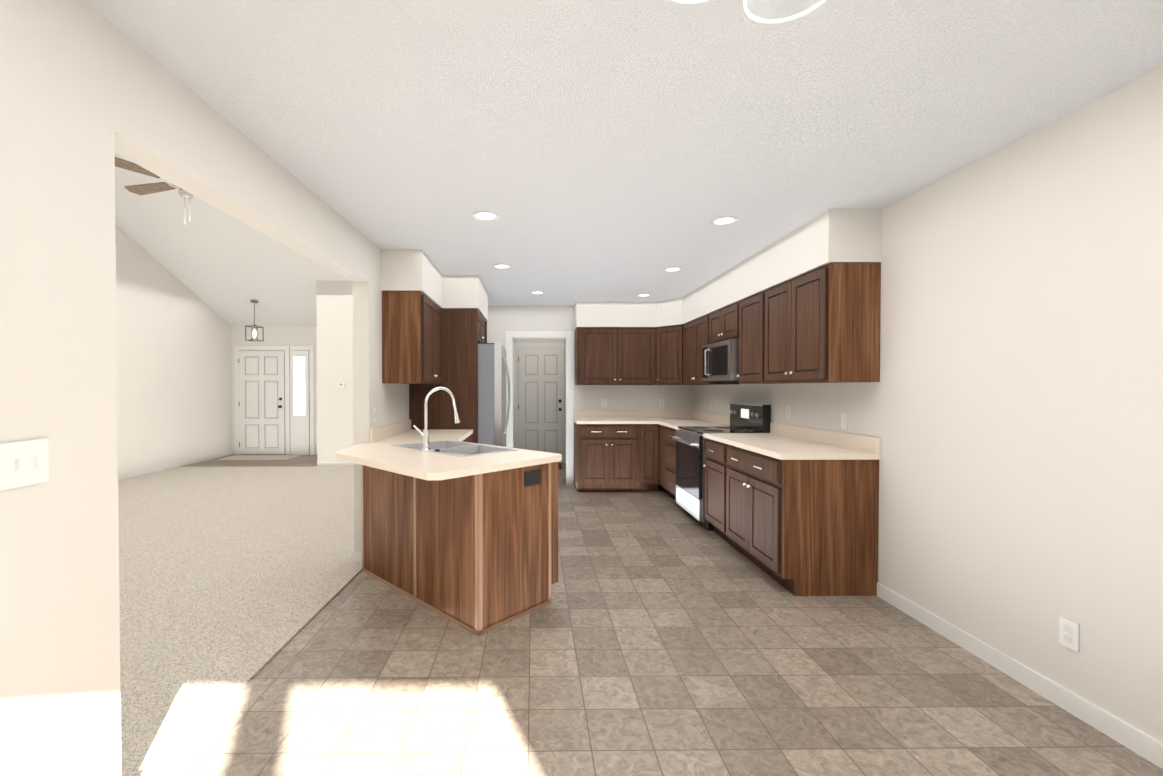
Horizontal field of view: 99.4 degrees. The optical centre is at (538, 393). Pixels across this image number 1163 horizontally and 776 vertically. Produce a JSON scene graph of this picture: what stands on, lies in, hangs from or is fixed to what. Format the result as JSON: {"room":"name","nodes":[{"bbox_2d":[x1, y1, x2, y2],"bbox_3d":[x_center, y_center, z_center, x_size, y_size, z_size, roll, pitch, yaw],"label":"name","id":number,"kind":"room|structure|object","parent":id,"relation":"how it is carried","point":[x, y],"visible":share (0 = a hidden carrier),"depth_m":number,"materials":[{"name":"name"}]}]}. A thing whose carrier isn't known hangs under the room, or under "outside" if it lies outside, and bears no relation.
{"room":"kitchen","nodes":[
{"label":"kitchen","id":0,"kind":"room"},
{"bbox_2d":[115,224,230,474],"bbox_3d":[-6.063,-1.184,5.270,0.120,4.900,9.040,0,1,-1],"label":"wall","id":1,"kind":"structure","parent":0,"point":[178,340],"depth_m":7.92,"materials":[{"name":"beige paint"}]},
{"bbox_2d":[118,451,232,479],"bbox_3d":[-5.997,1.224,5.302,0.012,0.085,8.800,0,1,-1],"label":"baseboard","id":2,"kind":"structure","parent":1,"relation":"attached to","point":[136,473],"depth_m":8.04,"materials":[{"name":"white wood"}]},
{"bbox_2d":[0,0,408,775],"bbox_3d":[-1.365,0.068,2.610,0.180,2.465,8.350,0,1,-1],"label":"wall","id":3,"kind":"structure","parent":0,"point":[88,92],"depth_m":1.41,"materials":[{"name":"beige paint"}]},
{"bbox_2d":[0,439,48,490],"bbox_3d":[-1.311,0.178,1.237,0.016,0.115,0.162,0,1,-1],"label":"switch plate","id":4,"kind":"object","parent":3,"relation":"attached to","point":[24,463],"visible":1,"depth_m":1.25,"materials":[{"name":"white plastic"}]},
{"bbox_2d":[352,550,361,560],"bbox_3d":[-1.437,1.214,6.043,0.012,0.085,4.612,0,1,-1],"label":"baseboard","id":5,"kind":"structure","parent":3,"relation":"attached to","point":[356,555],"depth_m":3.74,"materials":[{"name":"white wood"}]},
{"bbox_2d":[372,408,375,422],"bbox_3d":[-1.278,0.165,3.837,0.016,0.115,0.070,0,1,-1],"label":"light switch","id":6,"kind":"object","parent":3,"relation":"attached to","point":[373,415],"visible":0.96,"depth_m":3.81,"materials":[{"name":"white plastic"}]},
{"bbox_2d":[370,420,410,438],"bbox_3d":[-1.281,0.315,4.341,0.020,0.100,1.193,0,1,-1],"label":"backsplash","id":7,"kind":"structure","parent":3,"relation":"attached to","point":[376,433],"depth_m":4.19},
{"bbox_2d":[382,291,445,386],"bbox_3d":[-1.125,-0.473,4.487,0.336,0.758,0.868,0,1,-1],"label":"upper cabinet","id":8,"kind":"object","parent":3,"relation":"attached to","point":[428,345],"depth_m":4.06,"materials":[{"name":"brown wood"}]},
{"bbox_2d":[446,309,485,350],"bbox_3d":[-0.940,-0.705,5.425,0.621,0.318,0.950,0,1,-1],"label":"upper cabinet","id":9,"kind":"object","parent":3,"relation":"attached to","point":[465,328],"depth_m":4.93,"materials":[{"name":"brown wood"}]},
{"bbox_2d":[118,466,361,775],"bbox_3d":[-3.646,1.294,4.627,4.700,0.062,7.400,0,1,-1],"label":"floor carpet","id":10,"kind":"object","parent":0,"point":[233,581],"visible":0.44,"depth_m":3.39,"materials":[{"name":"beige carpet"}]},
{"bbox_2d":[179,455,316,466],"bbox_3d":[-4.896,1.238,8.964,2.290,0.062,1.500,0,1,-1],"label":"floor","id":11,"kind":"structure","parent":0,"point":[306,461],"depth_m":8.56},
{"bbox_2d":[216,455,301,459],"bbox_3d":[-5.245,1.198,9.260,1.300,0.010,0.600,0,1,-1],"label":"doormat","id":12,"kind":"object","parent":11,"relation":"on","point":[261,457],"visible":1,"depth_m":9.23,"materials":[{"name":"beige fabric"}]},
{"bbox_2d":[231,326,314,454],"bbox_3d":[-4.845,-0.416,9.753,2.410,3.250,0.120,0,1,-1],"label":"wall","id":13,"kind":"structure","parent":0,"point":[273,335],"depth_m":9.68,"materials":[{"name":"beige paint"}]},
{"bbox_2d":[234,346,289,454],"bbox_3d":[-5.439,0.126,9.639,1.070,2.145,0.106,0,1,-1],"label":"front door","id":14,"kind":"structure","parent":13,"relation":"in","point":[262,402],"depth_m":9.66,"materials":[{"name":"white wood"}]},
{"bbox_2d":[290,346,314,454],"bbox_3d":[-4.657,0.126,9.680,0.465,2.145,0.041,0,1,-1],"label":"sidelight","id":15,"kind":"object","parent":13,"relation":"attached to","point":[302,424],"visible":0.98,"depth_m":9.67,"materials":[{"name":"white"}]},
{"bbox_2d":[315,281,353,460],"bbox_3d":[-2.600,-0.398,8.377,2.290,3.250,0.120,0,1,-1],"label":"wall","id":16,"kind":"structure","parent":0,"point":[334,299],"depth_m":8.31,"materials":[{"name":"beige paint"}]},
{"bbox_2d":[317,461,353,465],"bbox_3d":[-2.610,1.185,8.331,2.270,0.085,0.012,0,1,-1],"label":"baseboard","id":17,"kind":"structure","parent":16,"relation":"attached to","point":[319,463],"depth_m":8.32,"materials":[{"name":"white wood"}]},
{"bbox_2d":[338,383,344,387],"bbox_3d":[-3.325,-0.147,8.299,0.100,0.090,0.024,0,1,-1],"label":"light switch","id":18,"kind":"object","parent":16,"relation":"attached to","point":[341,385],"visible":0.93,"depth_m":8.29,"materials":[{"name":"white plastic"}]},
{"bbox_2d":[381,249,487,321],"bbox_3d":[-0.950,-1.028,4.986,0.700,0.333,1.920,0,1,-1],"label":"soffit","id":19,"kind":"structure","parent":0,"point":[409,270],"depth_m":4.34,"materials":[{"name":"white paint"}]},
{"bbox_2d":[420,387,459,430],"bbox_3d":[-0.665,0.094,3.364,0.192,0.290,0.191,0,1,-1],"label":"faucet","id":20,"kind":"object","parent":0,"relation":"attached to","point":[456,415],"depth_m":3.39,"materials":[{"name":"silver metal"}]},
{"bbox_2d":[505,331,573,483],"bbox_3d":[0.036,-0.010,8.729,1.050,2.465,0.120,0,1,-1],"label":"door frame","id":21,"kind":"structure","parent":0,"point":[539,340],"depth_m":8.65,"materials":[{"name":"white wood"}]},
{"bbox_2d":[513,343,565,462],"bbox_3d":[0.052,0.161,8.617,0.990,2.125,0.106,0,1,-1],"label":"hall door","id":22,"kind":"structure","parent":21,"relation":"in","point":[541,406],"depth_m":8.64,"materials":[{"name":"white wood"}]},
{"bbox_2d":[487,306,692,483],"bbox_3d":[0.351,0.014,6.863,3.580,2.465,0.120,0,1,-1],"label":"wall","id":23,"kind":"structure","parent":0,"point":[501,320],"depth_m":6.81,"materials":[{"name":"beige paint"}]},
{"bbox_2d":[575,327,610,384],"bbox_3d":[0.802,-0.500,6.631,0.594,0.758,0.335,0,1,-1],"label":"upper cabinet","id":24,"kind":"object","parent":23,"relation":"attached to","point":[592,344],"depth_m":6.47,"materials":[{"name":"brown wood"}]},
{"bbox_2d":[602,399,606,406],"bbox_3d":[0.911,0.127,6.803,0.070,0.115,0.009,0,1,-1],"label":"electrical outlet","id":25,"kind":"object","parent":23,"relation":"attached to","point":[604,402],"visible":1,"depth_m":6.80,"materials":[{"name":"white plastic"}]},
{"bbox_2d":[573,411,692,418],"bbox_3d":[1.297,0.283,6.803,1.643,0.100,0.020,0,1,-1],"label":"backsplash","id":26,"kind":"structure","parent":23,"relation":"attached to","point":[576,414],"depth_m":6.79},
{"bbox_2d":[611,327,654,384],"bbox_3d":[1.291,-0.500,6.611,0.615,0.758,0.386,0,1,-1],"label":"upper cabinet","id":27,"kind":"object","parent":23,"relation":"attached to","point":[632,349],"depth_m":6.47,"materials":[{"name":"brown wood"}]},
{"bbox_2d":[659,399,663,406],"bbox_3d":[1.711,0.127,6.812,0.070,0.115,0.009,0,1,-1],"label":"electrical outlet","id":28,"kind":"object","parent":23,"relation":"attached to","point":[661,402],"visible":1,"depth_m":6.81,"materials":[{"name":"white plastic"}]},
{"bbox_2d":[85,0,1162,325],"bbox_3d":[-1.972,-2.192,4.170,8.280,2.015,11.300,0,1,-1],"label":"ceiling","id":29,"kind":"structure","parent":0,"point":[607,150],"depth_m":2.04,"materials":[{"name":"white paint"}]},
{"bbox_2d":[115,157,193,224],"bbox_3d":[-3.050,-2.081,4.293,1.255,1.199,1.213,0,1,-1],"label":"ceiling fan","id":30,"kind":"object","parent":29,"relation":"hanging from","point":[144,189],"visible":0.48,"depth_m":4.25,"materials":[{"name":"brown wood"}]},
{"bbox_2d":[245,300,263,340],"bbox_3d":[-5.121,-1.318,8.859,0.212,0.716,0.212,0,1,-1],"label":"pendant light","id":31,"kind":"object","parent":29,"relation":"hanging from","point":[254,334],"visible":0.98,"depth_m":8.84,"materials":[{"name":"brown metal"}]},
{"bbox_2d":[472,211,498,220],"bbox_3d":[-0.346,-1.168,3.230,0.176,0.006,0.176,0,1,-1],"label":"recessed light","id":32,"kind":"object","parent":29,"relation":"in","point":[485,216],"visible":0.98,"depth_m":3.23,"materials":[{"name":"white"}]},
{"bbox_2d":[493,264,511,268],"bbox_3d":[-0.337,-1.186,4.570,0.176,0.006,0.176,0,1,-1],"label":"recessed light","id":33,"kind":"object","parent":29,"relation":"in","point":[501,266],"visible":1,"depth_m":4.57,"materials":[{"name":"white"}]},
{"bbox_2d":[530,291,544,293],"bbox_3d":[-0.009,-1.202,5.833,0.176,0.006,0.176,0,1,-1],"label":"recessed light","id":34,"kind":"object","parent":29,"relation":"in","point":[537,292],"visible":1,"depth_m":5.82,"materials":[{"name":"white"}]},
{"bbox_2d":[637,294,650,296],"bbox_3d":[1.290,-1.204,5.997,0.176,0.006,0.176,0,1,-1],"label":"recessed light","id":35,"kind":"object","parent":29,"relation":"in","point":[642,295],"visible":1,"depth_m":6.01,"materials":[{"name":"white"}]},
{"bbox_2d":[663,267,681,271],"bbox_3d":[1.282,-1.187,4.687,0.176,0.006,0.176,0,1,-1],"label":"recessed light","id":36,"kind":"object","parent":29,"relation":"in","point":[672,269],"visible":1,"depth_m":4.69,"materials":[{"name":"white"}]},
{"bbox_2d":[710,216,737,225],"bbox_3d":[1.257,-1.170,3.322,0.176,0.006,0.176,0,1,-1],"label":"recessed light","id":37,"kind":"object","parent":29,"relation":"in","point":[723,220],"visible":0.98,"depth_m":3.31,"materials":[{"name":"white"}]},
{"bbox_2d":[673,0,825,23],"bbox_3d":[0.314,-0.857,0.765,0.236,0.565,0.266,0,1,-1],"label":"dining chandelier","id":38,"kind":"object","parent":29,"relation":"hanging from","point":[780,20],"visible":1,"depth_m":0.75,"materials":[{"name":"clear glass"}]},
{"bbox_2d":[154,463,1162,775],"bbox_3d":[0.414,1.312,3.640,3.520,0.050,10.100,0,1,-1],"label":"floor","id":39,"kind":"structure","parent":0,"point":[662,633],"depth_m":2.17,"materials":[{"name":"brown tile"}]},
{"bbox_2d":[336,427,561,635],"bbox_3d":[-0.583,0.828,3.791,1.404,0.916,2.320,0,1,-1],"label":"base cabinet","id":40,"kind":"object","parent":39,"relation":"on","point":[459,528],"depth_m":2.93,"materials":[{"name":"brown wood"}]},
{"bbox_2d":[478,343,509,446],"bbox_3d":[-0.793,0.365,5.440,0.963,1.775,0.920,0,1,-1],"label":"refrigerator","id":41,"kind":"object","parent":39,"relation":"on","point":[493,372],"visible":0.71,"depth_m":4.98,"materials":[{"name":"silver metal"}]},
{"bbox_2d":[574,423,640,491],"bbox_3d":[0.876,0.813,6.501,0.758,0.876,0.630,0,1,-1],"label":"base cabinet","id":42,"kind":"object","parent":39,"relation":"on","point":[604,461],"depth_m":6.19,"materials":[{"name":"brown wood"}]},
{"bbox_2d":[573,419,728,430],"bbox_3d":[1.315,0.361,6.057,1.663,0.037,1.516,0,1,-1],"label":"countertop","id":43,"kind":"structure","parent":42,"relation":"on","point":[585,424],"depth_m":6.18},
{"bbox_2d":[641,431,660,491],"bbox_3d":[1.394,0.813,6.506,0.278,0.876,0.630,0,1,-1],"label":"base cabinet","id":44,"kind":"object","parent":39,"relation":"on","point":[650,440],"depth_m":6.20,"materials":[{"name":"brown wood"}]},
{"bbox_2d":[661,431,664,491],"bbox_3d":[1.839,0.815,6.367,0.609,0.876,0.918,0,1,-1],"label":"base cabinet","id":45,"kind":"object","parent":39,"relation":"on","point":[662,432],"depth_m":6.08,"materials":[{"name":"brown wood"}]},
{"bbox_2d":[665,427,678,500],"bbox_3d":[1.837,0.824,5.608,0.629,0.876,0.600,0,1,-1],"label":"base cabinet","id":46,"kind":"object","parent":39,"relation":"on","point":[670,444],"depth_m":5.68,"materials":[{"name":"brown wood"}]},
{"bbox_2d":[703,435,720,536],"bbox_3d":[1.851,0.841,4.298,0.629,0.876,0.500,0,1,-1],"label":"base cabinet","id":47,"kind":"object","parent":39,"relation":"on","point":[712,465],"depth_m":4.33,"materials":[{"name":"brown wood"}]},
{"bbox_2d":[672,402,770,530],"bbox_3d":[1.786,0.682,4.926,0.722,1.178,0.754,0,1,-1],"label":"range","id":48,"kind":"object","parent":39,"relation":"on","point":[691,456],"visible":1,"depth_m":4.78,"materials":[{"name":"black metal"}]},
{"bbox_2d":[721,443,880,595],"bbox_3d":[1.858,0.850,3.594,0.629,0.876,0.908,0,1,-1],"label":"base cabinet","id":49,"kind":"object","parent":39,"relation":"on","point":[793,510],"depth_m":3.14,"materials":[{"name":"brown wood"}]},
{"bbox_2d":[703,433,880,458],"bbox_3d":[1.850,0.390,3.829,0.639,0.037,1.423,0,1,-1],"label":"countertop","id":50,"kind":"structure","parent":49,"relation":"on","point":[783,446],"depth_m":3.45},
{"bbox_2d":[575,209,881,328],"bbox_3d":[1.340,-1.028,4.954,1.640,0.333,3.690,0,1,-1],"label":"soffit","id":51,"kind":"structure","parent":0,"point":[828,236],"depth_m":3.91,"materials":[{"name":"white paint"}]},
{"bbox_2d":[692,66,1162,742],"bbox_3d":[2.244,0.067,2.708,0.120,2.465,8.470,0,1,-1],"label":"wall","id":52,"kind":"structure","parent":0,"point":[1008,408],"depth_m":2.17,"materials":[{"name":"beige paint"}]},
{"bbox_2d":[655,325,678,384],"bbox_3d":[1.850,-0.498,6.486,0.586,0.758,0.648,0,1,-1],"label":"upper cabinet","id":53,"kind":"object","parent":52,"relation":"attached to","point":[666,338],"depth_m":6.34,"materials":[{"name":"brown wood"}]},
{"bbox_2d":[679,320,694,384],"bbox_3d":[1.959,-0.491,5.935,0.378,0.758,0.561,0,1,-1],"label":"upper cabinet","id":54,"kind":"object","parent":52,"relation":"attached to","point":[686,331],"depth_m":5.98,"materials":[{"name":"brown wood"}]},
{"bbox_2d":[710,400,712,409],"bbox_3d":[2.142,0.136,6.083,0.009,0.115,0.070,0,1,-1],"label":"electrical outlet","id":55,"kind":"object","parent":52,"relation":"attached to","point":[711,404],"visible":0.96,"depth_m":6.07,"materials":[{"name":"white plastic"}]},
{"bbox_2d":[707,310,718,344],"bbox_3d":[1.990,-0.690,5.042,0.335,0.338,0.438,0,1,-1],"label":"upper cabinet","id":56,"kind":"object","parent":52,"relation":"attached to","point":[712,318],"depth_m":5.14,"materials":[{"name":"brown wood"}]},
{"bbox_2d":[695,315,734,384],"bbox_3d":[1.985,-0.486,5.517,0.335,0.758,0.508,0,1,-1],"label":"upper cabinet","id":57,"kind":"object","parent":52,"relation":"attached to","point":[700,323],"depth_m":5.52,"materials":[{"name":"brown wood"}]},
{"bbox_2d":[719,303,734,341],"bbox_3d":[1.993,-0.685,4.720,0.335,0.338,0.438,0,1,-1],"label":"upper cabinet","id":58,"kind":"object","parent":52,"relation":"attached to","point":[727,314],"depth_m":4.76,"materials":[{"name":"brown wood"}]},
{"bbox_2d":[702,339,738,380],"bbox_3d":[1.936,-0.322,4.885,0.443,0.384,0.750,0,1,-1],"label":"over-the-range microwave","id":59,"kind":"object","parent":58,"relation":"attached to","point":[720,360],"visible":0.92,"depth_m":4.71,"materials":[{"name":"silver metal"}]},
{"bbox_2d":[735,293,758,383],"bbox_3d":[1.998,-0.469,4.253,0.335,0.758,0.500,0,1,-1],"label":"upper cabinet","id":60,"kind":"object","parent":52,"relation":"attached to","point":[746,310],"depth_m":4.29,"materials":[{"name":"brown wood"}]},
{"bbox_2d":[759,283,788,383],"bbox_3d":[2.003,-0.463,3.759,0.335,0.758,0.488,0,1,-1],"label":"upper cabinet","id":61,"kind":"object","parent":52,"relation":"attached to","point":[770,300],"depth_m":3.87,"materials":[{"name":"brown wood"}]},
{"bbox_2d":[693,411,880,454],"bbox_3d":[2.148,0.306,4.971,0.020,0.100,3.703,0,1,-1],"label":"backsplash","id":62,"kind":"structure","parent":52,"relation":"attached to","point":[839,439],"depth_m":3.76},
{"bbox_2d":[786,406,790,418],"bbox_3d":[2.162,0.160,4.243,0.009,0.115,0.070,0,1,-1],"label":"electrical outlet","id":63,"kind":"object","parent":52,"relation":"attached to","point":[788,412],"visible":1,"depth_m":4.24,"materials":[{"name":"white plastic"}]},
{"bbox_2d":[783,263,880,382],"bbox_3d":[2.007,-0.458,3.378,0.335,0.758,0.506,0,1,-1],"label":"upper cabinet","id":64,"kind":"object","parent":52,"relation":"attached to","point":[821,324],"depth_m":3.13,"materials":[{"name":"brown wood"}]},
{"bbox_2d":[841,412,847,428],"bbox_3d":[2.169,0.189,3.483,0.009,0.115,0.070,0,1,-1],"label":"light switch","id":65,"kind":"object","parent":52,"relation":"attached to","point":[844,420],"visible":1,"depth_m":3.48,"materials":[{"name":"white plastic"}]},
{"bbox_2d":[877,583,1162,768],"bbox_3d":[2.197,1.280,0.877,0.012,0.085,4.540,0,1,-1],"label":"baseboard","id":66,"kind":"structure","parent":52,"relation":"attached to","point":[1138,741],"depth_m":2.13,"materials":[{"name":"white"}]},
{"bbox_2d":[1059,616,1078,651],"bbox_3d":[2.185,0.988,2.024,0.009,0.115,0.070,0,1,-1],"label":"electrical outlet","id":67,"kind":"object","parent":52,"relation":"attached to","point":[1068,633],"visible":1,"depth_m":2.02,"materials":[{"name":"white plastic"}]}
]}

